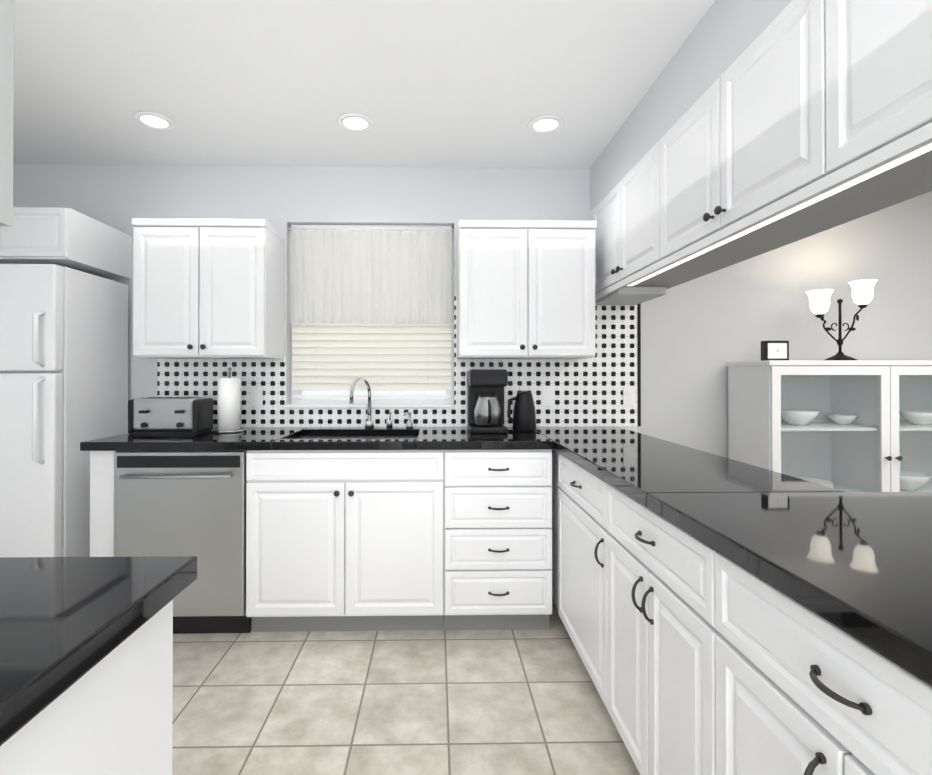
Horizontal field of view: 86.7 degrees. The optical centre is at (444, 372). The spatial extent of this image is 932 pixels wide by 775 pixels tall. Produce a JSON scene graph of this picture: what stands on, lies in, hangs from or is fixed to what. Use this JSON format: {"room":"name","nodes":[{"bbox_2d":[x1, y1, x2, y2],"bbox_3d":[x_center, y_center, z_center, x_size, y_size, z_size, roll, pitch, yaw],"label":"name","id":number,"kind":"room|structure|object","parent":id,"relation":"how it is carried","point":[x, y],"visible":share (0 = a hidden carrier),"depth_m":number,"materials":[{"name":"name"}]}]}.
{"room":"kitchen","nodes":[
{"label":"kitchen","id":0,"kind":"room"},
{"bbox_2d":[13,164,639,432],"bbox_3d":[-0.722,0.012,3.078,3.770,2.460,0.330,0,0,-1],"label":"wall","id":1,"kind":"structure","parent":0,"point":[281,199],"depth_m":2.92,"materials":[{"name":"white paint"}]},
{"bbox_2d":[0,207,131,278],"bbox_3d":[-2.190,-0.675,2.613,0.718,0.250,0.552,0,0,-1],"label":"upper cabinet","id":2,"kind":"object","parent":1,"relation":"attached to","point":[70,238],"visible":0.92,"depth_m":2.41,"materials":[{"name":"white paint"}]},
{"bbox_2d":[132,218,283,358],"bbox_3d":[-1.288,-0.442,2.723,0.693,0.724,0.362,0,0,-1],"label":"upper cabinet","id":3,"kind":"object","parent":1,"relation":"attached to","point":[203,288],"visible":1,"depth_m":2.58,"materials":[{"name":"white paint"}]},
{"bbox_2d":[286,230,453,407],"bbox_3d":[-0.440,-0.338,2.985,0.990,1.100,0.170,0,0,-1],"label":"window","id":4,"kind":"structure","parent":1,"relation":"in","point":[375,403],"depth_m":3.01,"materials":[{"name":"white"}]},
{"bbox_2d":[288,227,453,323],"bbox_3d":[-0.440,-0.578,2.939,0.986,0.568,0.034,0,0,-1],"label":"window curtain","id":5,"kind":"object","parent":4,"relation":"hanging from","point":[352,276],"visible":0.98,"depth_m":2.94,"materials":[{"name":"fabric"}]},
{"bbox_2d":[291,225,451,397],"bbox_3d":[-0.440,-0.365,2.976,0.966,1.040,0.048,0,0,-1],"label":"window blind slats","id":6,"kind":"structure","parent":4,"relation":"attached to","point":[377,356],"depth_m":2.98,"materials":[{"name":"white fabric"}]},
{"bbox_2d":[157,295,640,426],"bbox_3d":[-0.259,-0.069,2.916,2.850,0.780,0.012,0,0,-1],"label":"tile backsplash","id":7,"kind":"structure","parent":1,"relation":"attached to","point":[588,391],"depth_m":2.92,"materials":[{"name":"tile"}]},
{"bbox_2d":[251,387,262,405],"bbox_3d":[-1.104,0.141,2.894,0.070,0.114,0.008,0,0,-1],"label":"electrical outlet","id":8,"kind":"object","parent":7,"relation":"attached to","point":[256,396],"visible":1,"depth_m":2.89,"materials":[{"name":"white plastic"}]},
{"bbox_2d":[543,387,554,405],"bbox_3d":[0.616,0.141,2.924,0.070,0.114,0.008,0,0,-1],"label":"electrical outlet","id":9,"kind":"object","parent":7,"relation":"attached to","point":[548,396],"visible":1,"depth_m":2.92,"materials":[{"name":"white plastic"}]},
{"bbox_2d":[623,387,634,405],"bbox_3d":[1.096,0.141,2.932,0.070,0.114,0.008,0,0,-1],"label":"electrical outlet","id":10,"kind":"object","parent":7,"relation":"attached to","point":[628,396],"visible":1,"depth_m":2.93,"materials":[{"name":"white plastic"}]},
{"bbox_2d":[456,220,596,358],"bbox_3d":[0.436,-0.442,2.753,0.733,0.724,0.362,0,0,-1],"label":"upper cabinet","id":11,"kind":"object","parent":1,"relation":"attached to","point":[525,289],"visible":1,"depth_m":2.61,"materials":[{"name":"white paint"}]},
{"bbox_2d":[172,598,639,774],"bbox_3d":[0.833,1.280,0.813,7.000,0.100,5.300,0,0,-1],"label":"floor","id":12,"kind":"structure","parent":0,"point":[474,702],"depth_m":1.83,"materials":[{"name":"beige tile"}]},
{"bbox_2d":[0,264,127,556],"bbox_3d":[-2.188,0.364,2.548,0.716,1.750,0.615,0,0,-1],"label":"refrigerator","id":13,"kind":"object","parent":12,"relation":"on","point":[63,362],"visible":0.79,"depth_m":2.31,"materials":[{"name":"white metal"}]},
{"bbox_2d":[0,600,172,774],"bbox_3d":[-0.719,0.784,-0.471,0.593,0.878,2.540,0,0,-1],"label":"base cabinet","id":14,"kind":"object","parent":12,"relation":"on","point":[110,713],"depth_m":0.66,"materials":[{"name":"white paint"}]},
{"bbox_2d":[0,556,196,745],"bbox_3d":[-0.721,0.324,-0.454,0.650,0.040,2.570,0,0,-1],"label":"countertop","id":15,"kind":"structure","parent":14,"relation":"on","point":[66,623],"depth_m":0.64,"materials":[{"name":"black stone"}]},
{"bbox_2d":[114,450,250,633],"bbox_3d":[-1.228,0.801,2.553,0.600,0.876,0.674,0,0,-1],"label":"dishwasher","id":16,"kind":"object","parent":12,"relation":"on","point":[179,503],"visible":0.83,"depth_m":2.27,"materials":[{"name":"grey metal"}]},
{"bbox_2d":[246,474,445,631],"bbox_3d":[-0.469,0.930,2.597,0.916,0.620,0.628,0,0,-1],"label":"base cabinet","id":17,"kind":"object","parent":12,"relation":"on","point":[372,540],"depth_m":2.29,"materials":[{"name":"white paint"}]},
{"bbox_2d":[438,450,551,629],"bbox_3d":[0.245,0.801,2.610,0.508,0.878,0.628,0,0,-1],"label":"base cabinet","id":18,"kind":"object","parent":12,"relation":"on","point":[499,502],"depth_m":2.30,"materials":[{"name":"white paint"}]},
{"bbox_2d":[80,427,551,450],"bbox_3d":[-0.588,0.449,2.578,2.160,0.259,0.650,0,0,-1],"label":"countertop","id":19,"kind":"structure","parent":18,"relation":"on","point":[252,438],"depth_m":2.30,"materials":[{"name":"black stone"}]},
{"bbox_2d":[128,397,212,434],"bbox_3d":[-1.449,0.226,2.610,0.360,0.187,0.206,0,0,-1],"label":"toaster","id":20,"kind":"object","parent":19,"relation":"on","point":[170,416],"visible":1,"depth_m":2.53,"materials":[{"name":"silver metal"}]},
{"bbox_2d":[214,367,243,432],"bbox_3d":[-1.160,0.146,2.655,0.150,0.347,0.150,0,0,-1],"label":"paper towel holder","id":21,"kind":"object","parent":19,"relation":"on","point":[229,407],"visible":1,"depth_m":2.61,"materials":[{"name":"white paper"}]},
{"bbox_2d":[350,377,392,428],"bbox_3d":[-0.407,0.172,2.765,0.223,0.296,0.188,0,0,-1],"label":"gooseneck faucet","id":22,"kind":"object","parent":19,"relation":"on","point":[369,423],"visible":1,"depth_m":2.81,"materials":[{"name":"silver metal"}]},
{"bbox_2d":[403,412,412,427],"bbox_3d":[-0.209,0.274,2.820,0.056,0.093,0.084,0,0,-1],"label":"soap dispenser","id":23,"kind":"object","parent":19,"relation":"on","point":[409,423],"visible":1,"depth_m":2.83,"materials":[{"name":"silver metal"}]},
{"bbox_2d":[467,369,507,432],"bbox_3d":[0.230,0.152,2.678,0.200,0.335,0.282,0,0,-1],"label":"coffee maker","id":24,"kind":"object","parent":19,"relation":"on","point":[485,400],"visible":1,"depth_m":2.60,"materials":[{"name":"black plastic"}]},
{"bbox_2d":[507,391,535,431],"bbox_3d":[0.420,0.211,2.721,0.170,0.218,0.135,0,0,-1],"label":"kettle","id":25,"kind":"object","parent":19,"relation":"on","point":[523,419],"visible":1,"depth_m":2.67,"materials":[{"name":"black plastic"}]},
{"bbox_2d":[552,449,599,694],"bbox_3d":[0.751,0.797,1.973,0.438,0.878,0.657,0,0,-1],"label":"base cabinet","id":26,"kind":"object","parent":12,"relation":"on","point":[575,490],"depth_m":1.97,"materials":[{"name":"white paint"}]},
{"bbox_2d":[600,478,703,774],"bbox_3d":[0.763,0.794,1.327,0.438,0.878,0.635,0,0,-1],"label":"base cabinet","id":27,"kind":"object","parent":12,"relation":"on","point":[697,656],"depth_m":1.29,"materials":[{"name":"white paint"}]},
{"bbox_2d":[536,427,931,686],"bbox_3d":[1.064,0.329,0.612,1.064,0.040,4.640,0,0,-1],"label":"countertop","id":28,"kind":"structure","parent":27,"relation":"on","point":[857,566],"depth_m":1.00,"materials":[{"name":"black stone"}]},
{"bbox_2d":[704,544,931,774],"bbox_3d":[0.774,0.791,0.692,0.438,0.878,0.635,0,0,-1],"label":"base cabinet","id":29,"kind":"object","parent":12,"relation":"on","point":[787,691],"depth_m":0.78,"materials":[{"name":"white paint"}]},
{"bbox_2d":[726,360,931,491],"bbox_3d":[2.562,0.587,3.031,1.414,1.310,0.454,0,0,-1],"label":"display cabinet","id":30,"kind":"object","parent":12,"relation":"on","point":[854,425],"visible":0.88,"depth_m":3.01,"materials":[{"name":"white paint"}]},
{"bbox_2d":[761,341,788,360],"bbox_3d":[2.014,-0.131,3.010,0.150,0.125,0.048,0,0,-1],"label":"desk clock","id":31,"kind":"object","parent":30,"relation":"on","point":[774,350],"visible":0.85,"depth_m":2.99,"materials":[{"name":"black plastic"}]},
{"bbox_2d":[806,279,876,359],"bbox_3d":[2.444,-0.315,3.050,0.410,0.493,0.176,0,0,-1],"label":"table lamp","id":32,"kind":"object","parent":30,"relation":"on","point":[862,296],"visible":1,"depth_m":3.02,"materials":[{"name":"white glass"}]},
{"bbox_2d":[13,0,931,191],"bbox_3d":[0.833,-1.280,0.827,7.000,0.100,5.300,0,0,-1],"label":"ceiling","id":33,"kind":"structure","parent":0,"point":[456,83],"depth_m":2.05,"materials":[{"name":"white paint"}]},
{"bbox_2d":[0,0,13,226],"bbox_3d":[-0.613,-0.699,-0.602,0.340,1.073,2.260,0,0,-1],"label":"upper cabinet","id":34,"kind":"object","parent":33,"relation":"hanging from","point":[6,94],"visible":1,"depth_m":0.52,"materials":[{"name":"grey"}]},
{"bbox_2d":[133,111,174,130],"bbox_3d":[-1.405,-1.216,2.388,0.176,0.009,0.176,0,0,-1],"label":"recessed light","id":35,"kind":"object","parent":33,"relation":"in","point":[153,120],"visible":1,"depth_m":2.38,"materials":[{"name":"white plastic"}]},
{"bbox_2d":[337,113,373,131],"bbox_3d":[-0.435,-1.216,2.405,0.176,0.009,0.176,0,0,-1],"label":"recessed light","id":36,"kind":"object","parent":33,"relation":"in","point":[354,122],"visible":1,"depth_m":2.40,"materials":[{"name":"white plastic"}]},
{"bbox_2d":[527,115,563,133],"bbox_3d":[0.495,-1.216,2.421,0.176,0.009,0.176,0,0,-1],"label":"recessed light","id":37,"kind":"object","parent":33,"relation":"in","point":[544,124],"visible":1,"depth_m":2.42,"materials":[{"name":"white plastic"}]},
{"bbox_2d":[590,0,791,210],"bbox_3d":[1.067,-1.097,0.615,0.318,0.268,4.670,0,0,-1],"label":"soffit","id":38,"kind":"structure","parent":0,"point":[722,36],"depth_m":1.82,"materials":[{"name":"white paint"}]},
{"bbox_2d":[588,0,931,299],"bbox_3d":[1.040,-0.695,0.770,0.362,0.530,4.346,0,0,-1],"label":"upper cabinet","id":39,"kind":"object","parent":38,"relation":"attached to","point":[797,103],"visible":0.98,"depth_m":1.33,"materials":[{"name":"white paint"}]},
{"bbox_2d":[595,143,931,304],"bbox_3d":[1.048,-0.431,0.815,0.250,0.042,4.238,0,0,-1],"label":"under-cabinet light strip","id":40,"kind":"object","parent":39,"relation":"attached to","point":[630,294],"visible":0.71,"depth_m":1.74,"materials":[{"name":"grey"}]},
{"bbox_2d":[640,192,931,457],"bbox_3d":[2.673,0.014,3.362,3.030,2.460,0.120,0,0,-1],"label":"wall","id":41,"kind":"structure","parent":0,"point":[698,334],"depth_m":3.30,"materials":[{"name":"grey paint"}]},
{"label":"outside","id":42,"kind":"structure","parent":0,"visible":0},
{"bbox_2d":[302,390,445,398],"bbox_3d":[-0.450,-0.336,3.510,2.190,2.300,0.020,0,0,-1],"label":"sky","id":43,"kind":"structure","parent":42,"point":[359,392],"depth_m":3.50,"materials":[{"name":"white"}]}
]}

